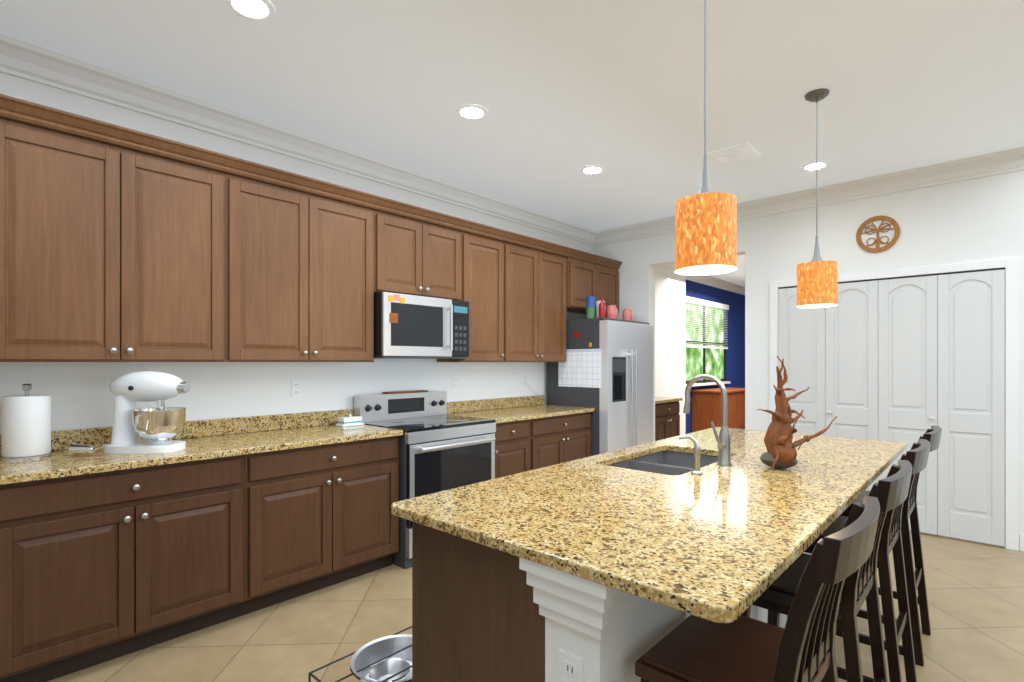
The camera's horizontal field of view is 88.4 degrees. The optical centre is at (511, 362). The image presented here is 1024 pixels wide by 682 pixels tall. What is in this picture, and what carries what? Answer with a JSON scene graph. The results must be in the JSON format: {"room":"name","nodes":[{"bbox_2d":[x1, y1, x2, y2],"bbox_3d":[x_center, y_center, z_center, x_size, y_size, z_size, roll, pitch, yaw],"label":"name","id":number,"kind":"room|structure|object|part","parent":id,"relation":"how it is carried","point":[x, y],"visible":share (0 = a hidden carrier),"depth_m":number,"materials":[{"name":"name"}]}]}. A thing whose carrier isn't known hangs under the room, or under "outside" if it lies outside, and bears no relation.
{"room":"kitchen","nodes":[
{"label":"kitchen","id":0,"kind":"room"},
{"bbox_2d":[0,72,685,434],"bbox_3d":[-1.008,-0.080,4.339,0.300,2.900,10.650,0,0,42],"label":"wall","id":1,"kind":"structure","parent":0,"point":[81,394],"depth_m":3.54,"materials":[{"name":"white paint"}]},
{"bbox_2d":[0,118,224,361],"bbox_3d":[-2.048,-0.535,2.706,0.362,1.070,0.975,0,0,42],"label":"upper cabinet","id":2,"kind":"object","parent":1,"relation":"attached to","point":[109,253],"visible":1,"depth_m":2.56,"materials":[{"name":"brown wood"}]},
{"bbox_2d":[291,380,301,396],"bbox_3d":[-1.474,0.180,3.600,0.007,0.116,0.072,0,0,42],"label":"electrical outlet","id":3,"kind":"object","parent":1,"relation":"attached to","point":[296,388],"visible":1,"depth_m":3.60,"materials":[{"name":"white plastic"}]},
{"bbox_2d":[0,34,596,245],"bbox_3d":[-1.642,-1.462,3.341,0.108,0.135,7.920,0,0,42],"label":"crown molding","id":4,"kind":"structure","parent":1,"relation":"attached to","point":[31,62],"depth_m":3.27,"materials":[{"name":"white"}]},
{"bbox_2d":[225,173,373,361],"bbox_3d":[-1.392,-0.535,3.425,0.362,1.070,0.970,0,0,42],"label":"upper cabinet","id":5,"kind":"object","parent":1,"relation":"attached to","point":[299,276],"visible":1,"depth_m":3.26,"materials":[{"name":"brown wood"}]},
{"bbox_2d":[0,94,621,268],"bbox_3d":[-0.953,-1.110,3.890,0.382,0.078,6.160,0,0,42],"label":"crown molding","id":6,"kind":"structure","parent":1,"relation":"attached to","point":[37,115],"depth_m":3.00,"materials":[{"name":"brown wood"}]},
{"bbox_2d":[374,210,460,300],"bbox_3d":[-0.789,-0.782,4.085,0.362,0.575,0.820,0,0,42],"label":"upper cabinet","id":7,"kind":"object","parent":1,"relation":"attached to","point":[415,257],"visible":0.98,"depth_m":3.94,"materials":[{"name":"brown wood"}]},
{"bbox_2d":[374,292,468,358],"bbox_3d":[-0.746,-0.259,4.054,0.467,0.462,0.806,0,0,42],"label":"microwave","id":8,"kind":"object","parent":7,"relation":"attached to","point":[406,326],"visible":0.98,"depth_m":3.87,"materials":[{"name":"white plastic"}]},
{"bbox_2d":[452,376,458,388],"bbox_3d":[-0.499,0.180,4.667,0.007,0.116,0.072,0,0,42],"label":"electrical outlet","id":9,"kind":"object","parent":1,"relation":"attached to","point":[455,382],"visible":1,"depth_m":4.66,"materials":[{"name":"white plastic"}]},
{"bbox_2d":[437,231,503,361],"bbox_3d":[-0.344,-0.535,4.573,0.362,1.070,0.500,0,0,42],"label":"upper cabinet","id":10,"kind":"object","parent":1,"relation":"attached to","point":[481,275],"visible":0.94,"depth_m":4.46,"materials":[{"name":"brown wood"}]},
{"bbox_2d":[523,373,527,384],"bbox_3d":[0.135,0.170,5.362,0.007,0.116,0.072,0,0,42],"label":"electrical outlet","id":11,"kind":"object","parent":1,"relation":"attached to","point":[525,376],"visible":0.77,"depth_m":5.35,"materials":[{"name":"white plastic"}]},
{"bbox_2d":[503,242,565,361],"bbox_3d":[0.138,-0.535,5.101,0.362,1.070,0.930,0,0,42],"label":"upper cabinet","id":12,"kind":"object","parent":1,"relation":"attached to","point":[534,305],"visible":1,"depth_m":4.96,"materials":[{"name":"brown wood"}]},
{"bbox_2d":[566,257,618,314],"bbox_3d":[0.795,-0.815,5.805,0.382,0.510,0.975,0,0,42],"label":"upper cabinet","id":13,"kind":"object","parent":1,"relation":"attached to","point":[584,279],"visible":0.52,"depth_m":5.60,"materials":[{"name":"brown wood"}]},
{"bbox_2d":[0,0,1023,286],"bbox_3d":[3.246,-1.590,3.807,8.700,0.120,15.600,0,0,42],"label":"ceiling","id":14,"kind":"structure","parent":0,"point":[562,92],"depth_m":2.86,"materials":[{"name":"white paint"}]},
{"bbox_2d":[225,0,274,20],"bbox_3d":[-1.122,-1.526,2.257,0.196,0.008,0.196,0,0,42],"label":"recessed light","id":15,"kind":"object","parent":14,"relation":"in","point":[258,10],"visible":1,"depth_m":2.27,"materials":[{"name":"white"}]},
{"bbox_2d":[456,104,487,119],"bbox_3d":[-0.245,-1.526,3.217,0.196,0.008,0.196,0,0,42],"label":"recessed light","id":16,"kind":"object","parent":14,"relation":"in","point":[471,112],"visible":1,"depth_m":3.21,"materials":[{"name":"white"}]},
{"bbox_2d":[580,165,604,174],"bbox_3d":[0.638,-1.526,4.184,0.196,0.008,0.196,0,0,42],"label":"recessed light","id":17,"kind":"object","parent":14,"relation":"in","point":[592,169],"visible":1,"depth_m":4.17,"materials":[{"name":"white"}]},
{"bbox_2d":[675,0,736,274],"bbox_3d":[0.674,-0.924,1.836,0.202,1.210,0.202,0,0,42],"label":"pendant light","id":18,"kind":"object","parent":14,"relation":"hanging from","point":[706,230],"visible":1,"depth_m":1.76,"materials":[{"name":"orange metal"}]},
{"bbox_2d":[707,142,760,164],"bbox_3d":[1.630,-1.522,3.861,0.280,0.016,0.300,0,0,42],"label":"ceiling vent","id":19,"kind":"object","parent":14,"relation":"in","point":[735,153],"visible":1,"depth_m":3.84,"materials":[{"name":"white metal"}]},
{"bbox_2d":[801,161,829,170],"bbox_3d":[2.362,-1.526,4.099,0.196,0.008,0.196,0,0,42],"label":"recessed light","id":20,"kind":"object","parent":14,"relation":"in","point":[811,166],"visible":0.92,"depth_m":4.09,"materials":[{"name":"white"}]},
{"bbox_2d":[797,88,837,307],"bbox_3d":[1.739,-0.924,3.002,0.202,1.210,0.202,0,0,42],"label":"pendant light","id":21,"kind":"object","parent":14,"relation":"hanging from","point":[817,281],"visible":1,"depth_m":2.94,"materials":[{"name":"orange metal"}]},
{"bbox_2d":[47,531,1023,681],"bbox_3d":[3.246,1.430,3.807,8.700,0.120,15.600,0,0,42],"label":"floor","id":22,"kind":"structure","parent":0,"point":[975,594],"depth_m":2.67,"materials":[{"name":"tile"}]},
{"bbox_2d":[0,455,243,681],"bbox_3d":[-1.943,0.927,2.607,0.652,0.885,0.970,0,0,42],"label":"base cabinet","id":23,"kind":"object","parent":22,"relation":"on","point":[97,568],"visible":0.98,"depth_m":2.36,"materials":[{"name":"brown wood"}]},
{"bbox_2d":[0,409,402,484],"bbox_3d":[-1.944,0.415,2.610,0.645,0.135,2.934,0,0,42],"label":"countertop","id":24,"kind":"structure","parent":23,"relation":"on","point":[217,438],"depth_m":2.85,"materials":[{"name":"stone"}]},
{"bbox_2d":[1,384,51,460],"bbox_3d":[-2.286,0.275,2.480,0.176,0.347,0.176,0,0,42],"label":"paper towel","id":25,"kind":"object","parent":24,"relation":"on","point":[26,426],"visible":1,"depth_m":2.42,"materials":[{"name":"white paper"}]},
{"bbox_2d":[68,443,104,455],"bbox_3d":[-2.021,0.415,2.499,0.127,0.060,0.127,0,0,42],"label":"spoon rest","id":26,"kind":"object","parent":24,"relation":"on","point":[76,449],"visible":1,"depth_m":2.48,"materials":[{"name":"silver metal"}]},
{"bbox_2d":[104,371,189,453],"bbox_3d":[-1.856,0.247,2.676,0.341,0.403,0.326,0,0,42],"label":"mixer","id":27,"kind":"object","parent":24,"relation":"on","point":[159,426],"visible":1,"depth_m":2.62,"materials":[{"name":"white metal"}]},
{"bbox_2d":[336,414,363,426],"bbox_3d":[-1.146,0.407,3.728,0.100,0.082,0.170,0,0,42],"label":"butter dish","id":28,"kind":"object","parent":24,"relation":"on","point":[349,420],"visible":1,"depth_m":3.69,"materials":[{"name":"white ceramic"}]},
{"bbox_2d":[239,436,398,615],"bbox_3d":[-1.285,0.927,3.327,0.652,0.885,0.980,0,0,42],"label":"base cabinet","id":29,"kind":"object","parent":22,"relation":"on","point":[318,517],"visible":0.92,"depth_m":3.06,"materials":[{"name":"brown wood"}]},
{"bbox_2d":[308,626,411,681],"bbox_3d":[-0.444,1.240,1.976,0.368,0.260,0.487,0,0,42],"label":"bowl","id":30,"kind":"object","parent":22,"relation":"on","point":[386,659],"visible":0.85,"depth_m":2.02,"materials":[{"name":"silver metal"}]},
{"bbox_2d":[354,391,495,568],"bbox_3d":[-0.623,0.807,3.954,0.728,1.125,0.824,0,0,42],"label":"range","id":31,"kind":"object","parent":22,"relation":"on","point":[440,449],"visible":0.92,"depth_m":3.79,"materials":[{"name":"grey metal"}]},
{"bbox_2d":[383,390,427,393],"bbox_3d":[-0.843,0.237,4.189,0.077,0.014,0.390,0,0,42],"label":"board","id":32,"kind":"object","parent":31,"relation":"on","point":[396,392],"visible":1,"depth_m":4.14,"materials":[{"name":"brown wood"}]},
{"bbox_2d":[493,419,529,478],"bbox_3d":[-0.220,0.927,4.493,0.652,0.885,0.500,0,0,42],"label":"base cabinet","id":33,"kind":"object","parent":22,"relation":"on","point":[512,448],"visible":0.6,"depth_m":4.30,"materials":[{"name":"brown wood"}]},
{"bbox_2d":[530,412,590,469],"bbox_3d":[0.259,0.927,5.018,0.652,0.885,0.920,0,0,42],"label":"base cabinet","id":34,"kind":"object","parent":22,"relation":"on","point":[554,440],"visible":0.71,"depth_m":4.78,"materials":[{"name":"brown wood"}]},
{"bbox_2d":[447,395,593,423],"bbox_3d":[0.088,0.415,4.836,0.645,0.135,1.429,0,0,42],"label":"countertop","id":35,"kind":"structure","parent":34,"relation":"on","point":[504,410],"depth_m":4.84,"materials":[{"name":"stone"}]},
{"bbox_2d":[547,307,653,455],"bbox_3d":[0.984,0.412,5.625,0.808,1.916,0.930,0,0,42],"label":"fridge","id":36,"kind":"object","parent":22,"relation":"on","point":[620,401],"depth_m":5.28,"materials":[{"name":"grey metal"}]},
{"bbox_2d":[558,349,600,387],"bbox_3d":[0.673,0.060,5.275,0.520,0.380,0.003,0,0,42],"label":"calendar","id":37,"kind":"object","parent":36,"relation":"attached to","point":[580,368],"visible":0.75,"depth_m":5.25,"materials":[{"name":"paper"}]},
{"bbox_2d":[574,332,591,346],"bbox_3d":[0.706,-0.225,5.245,0.210,0.150,0.003,0,0,42],"label":"magnet","id":38,"kind":"object","parent":36,"relation":"attached to","point":[576,334],"visible":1,"depth_m":5.28,"materials":[{"name":"red plastic"}]},
{"bbox_3d":[0.787,-0.488,5.267,0.094,0.115,0.094,0,0,42],"label":"item on top of the fridge","id":39,"kind":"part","parent":36,"relation":"part of","materials":[{"name":"green plastic"}]},
{"bbox_2d":[596,301,604,317],"bbox_3d":[0.913,-0.531,5.449,0.094,0.200,0.094,0,0,42],"label":"cup","id":40,"kind":"object","parent":36,"relation":"on","point":[597,308],"visible":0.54,"depth_m":5.42,"materials":[{"name":"white ceramic"}]},
{"bbox_2d":[599,297,605,317],"bbox_3d":[0.906,-0.542,5.293,0.068,0.222,0.068,0,0,42],"label":"bottle","id":41,"kind":"object","parent":36,"relation":"on","point":[602,307],"visible":0.96,"depth_m":5.27,"materials":[{"name":"red glass"}]},
{"bbox_2d":[606,305,617,318],"bbox_3d":[1.051,-0.513,5.540,0.120,0.165,0.120,0,0,42],"label":"cup","id":42,"kind":"object","parent":36,"relation":"on","point":[611,311],"visible":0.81,"depth_m":5.49,"materials":[{"name":"pink ceramic"}]},
{"bbox_2d":[622,308,631,320],"bbox_3d":[1.249,-0.506,5.698,0.110,0.150,0.110,0,0,42],"label":"cup","id":43,"kind":"object","parent":36,"relation":"on","point":[627,314],"visible":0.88,"depth_m":5.66,"materials":[{"name":"pink ceramic"}]},
{"bbox_2d":[412,521,810,681],"bbox_3d":[0.820,0.926,2.362,0.745,0.888,2.646,0,0,42],"label":"kitchen island","id":44,"kind":"object","parent":22,"relation":"on","point":[482,613],"visible":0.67,"depth_m":1.39,"materials":[{"name":"brown wood"}]},
{"bbox_2d":[391,427,906,622],"bbox_3d":[0.906,0.465,2.304,1.070,0.031,2.695,0,0,42],"label":"island countertop","id":45,"kind":"structure","parent":44,"relation":"on","point":[714,542],"depth_m":1.56,"materials":[{"name":"stone"}]},
{"bbox_2d":[608,451,717,474],"bbox_3d":[0.739,0.581,2.467,0.435,0.198,0.740,0,0,42],"label":"sink","id":46,"kind":"object","parent":45,"relation":"in","point":[670,463],"visible":0.08,"depth_m":2.70,"materials":[{"name":"silver metal"}]},
{"bbox_2d":[679,374,731,473],"bbox_3d":[0.787,0.251,2.262,0.218,0.396,0.307,0,0,42],"label":"faucet","id":47,"kind":"object","parent":45,"relation":"on","point":[723,439],"visible":1,"depth_m":2.29,"materials":[{"name":"silver metal"}]},
{"bbox_2d":[757,356,836,470],"bbox_3d":[1.205,0.211,2.236,0.289,0.475,0.405,0,0,42],"label":"driftwood","id":48,"kind":"object","parent":45,"relation":"on","point":[781,452],"visible":1,"depth_m":2.22,"materials":[{"name":"brown wood"}]},
{"bbox_2d":[655,401,679,440],"bbox_3d":[1.668,0.927,6.561,0.652,0.885,0.700,0,0,42],"label":"base cabinet","id":49,"kind":"object","parent":22,"relation":"on","point":[667,420],"visible":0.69,"depth_m":6.35,"materials":[{"name":"brown wood"}]},
{"bbox_2d":[655,397,682,403],"bbox_3d":[1.666,0.415,6.563,0.645,0.135,0.710,0,0,42],"label":"countertop","id":50,"kind":"structure","parent":49,"relation":"on","point":[658,400],"depth_m":6.40,"materials":[{"name":"stone"}]},
{"bbox_2d":[691,387,744,431],"bbox_3d":[3.752,0.925,9.303,0.625,0.890,1.360,0,0,42],"label":"chest","id":51,"kind":"object","parent":22,"relation":"on","point":[706,407],"visible":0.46,"depth_m":8.89,"materials":[{"name":"brown wood"}]},
{"bbox_2d":[635,496,879,681],"bbox_3d":[0.574,0.846,1.236,0.466,1.051,0.410,0,0,42],"label":"stool","id":52,"kind":"object","parent":22,"relation":"on","point":[800,647],"visible":0.98,"depth_m":1.18,"materials":[{"name":"brown wood"}]},
{"bbox_2d":[741,460,911,681],"bbox_3d":[0.999,0.846,1.701,0.466,1.051,0.410,0,0,42],"label":"stool","id":53,"kind":"object","parent":22,"relation":"on","point":[775,598],"visible":0.62,"depth_m":1.61,"materials":[{"name":"black wood"}]},
{"bbox_2d":[787,439,930,681],"bbox_3d":[1.424,0.846,2.166,0.466,1.051,0.410,0,0,42],"label":"stool","id":54,"kind":"object","parent":22,"relation":"on","point":[916,457],"visible":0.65,"depth_m":2.04,"materials":[{"name":"black wood"}]},
{"bbox_2d":[840,426,941,665],"bbox_3d":[1.849,0.846,2.632,0.466,1.051,0.410,0,0,42],"label":"stool","id":55,"kind":"object","parent":22,"relation":"on","point":[915,581],"visible":0.46,"depth_m":2.46,"materials":[{"name":"black wood"}]},
{"bbox_2d":[586,296,594,306],"bbox_3d":[0.787,-0.600,5.267,0.092,0.105,0.092,0,0,42],"label":"cup","id":56,"kind":"object","parent":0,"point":[590,300],"visible":0.92,"depth_m":5.23,"materials":[{"name":"blue"}]},
{"bbox_2d":[686,280,744,433],"bbox_3d":[3.882,-0.080,10.065,0.200,2.900,5.500,0,0,42],"label":"wall","id":57,"kind":"structure","parent":0,"point":[735,351],"depth_m":10.43,"materials":[{"name":"blue paint"}]},
{"bbox_2d":[686,303,729,386],"bbox_3d":[3.454,-0.320,9.373,0.099,1.460,2.100,0,0,42],"label":"window","id":58,"kind":"structure","parent":57,"relation":"in","point":[710,361],"depth_m":9.47,"materials":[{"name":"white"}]},
{"bbox_2d":[686,296,728,348],"bbox_3d":[3.462,-0.670,9.364,0.055,0.840,2.000,0,0,42],"label":"blinds","id":59,"kind":"object","parent":58,"relation":"attached to","point":[701,302],"visible":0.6,"depth_m":9.32,"materials":[{"name":"white plastic"}]},
{"bbox_2d":[686,275,744,294],"bbox_3d":[3.928,-1.462,9.887,0.108,0.135,5.300,0,0,42],"label":"crown molding","id":60,"kind":"structure","parent":57,"relation":"attached to","point":[719,283],"depth_m":9.74,"materials":[{"name":"white"}]},
{"bbox_2d":[594,170,1023,547],"bbox_3d":[3.808,-0.080,3.829,7.500,2.900,0.150,0,0,42],"label":"wall","id":61,"kind":"structure","parent":0,"point":[973,220],"depth_m":4.52,"materials":[{"name":"white paint"}]},
{"bbox_2d":[754,375,761,386],"bbox_3d":[2.359,0.180,5.045,0.072,0.116,0.008,0,0,42],"label":"light switch","id":62,"kind":"object","parent":61,"relation":"attached to","point":[757,380],"visible":1,"depth_m":5.04,"materials":[{"name":"white plastic"}]},
{"bbox_2d":[778,288,824,435],"bbox_3d":[2.631,0.339,4.786,0.384,2.039,0.020,0,0,42],"label":"closet door","id":63,"kind":"structure","parent":61,"relation":"in","point":[801,342],"depth_m":4.77,"materials":[{"name":"white wood"}]},
{"bbox_2d":[595,147,1023,244],"bbox_3d":[3.721,-1.462,3.734,7.500,0.135,0.108,0,0,42],"label":"crown molding","id":64,"kind":"structure","parent":61,"relation":"attached to","point":[1000,162],"depth_m":4.43,"materials":[{"name":"white"}]},
{"bbox_2d":[825,281,877,490],"bbox_3d":[2.905,0.339,4.514,0.384,2.039,0.053,0,0,42],"label":"closet door","id":65,"kind":"structure","parent":61,"relation":"in","point":[851,360],"depth_m":4.51,"materials":[{"name":"white wood"}]},
{"bbox_2d":[856,215,899,252],"bbox_3d":[3.057,-1.070,4.401,0.304,0.304,0.024,0,0,42],"label":"art","id":66,"kind":"object","parent":61,"relation":"attached to","point":[893,241],"visible":1,"depth_m":4.39,"materials":[{"name":"brown wood"}]},
{"bbox_2d":[769,258,1018,550],"bbox_3d":[3.058,0.306,4.395,1.694,2.127,0.023,0,0,42],"label":"trim","id":67,"kind":"structure","parent":61,"relation":"attached to","point":[1010,266],"depth_m":3.86,"materials":[{"name":"white wood"}]},
{"bbox_2d":[878,275,937,534],"bbox_3d":[3.191,0.339,4.253,0.384,2.039,0.053,0,0,42],"label":"closet door","id":68,"kind":"structure","parent":61,"relation":"in","point":[908,361],"depth_m":4.24,"materials":[{"name":"white wood"}]},
{"bbox_2d":[938,270,1004,546],"bbox_3d":[3.487,0.339,4.005,0.384,2.039,0.020,0,0,42],"label":"closet door","id":69,"kind":"structure","parent":61,"relation":"in","point":[971,402],"depth_m":3.99,"materials":[{"name":"white wood"}]},
{"bbox_2d":[1019,534,1023,550],"bbox_3d":[4.391,1.310,3.184,5.749,0.120,0.013,0,0,42],"label":"baseboard","id":70,"kind":"structure","parent":61,"relation":"attached to","point":[1021,542],"depth_m":3.81,"materials":[{"name":"white wood"}]}
]}

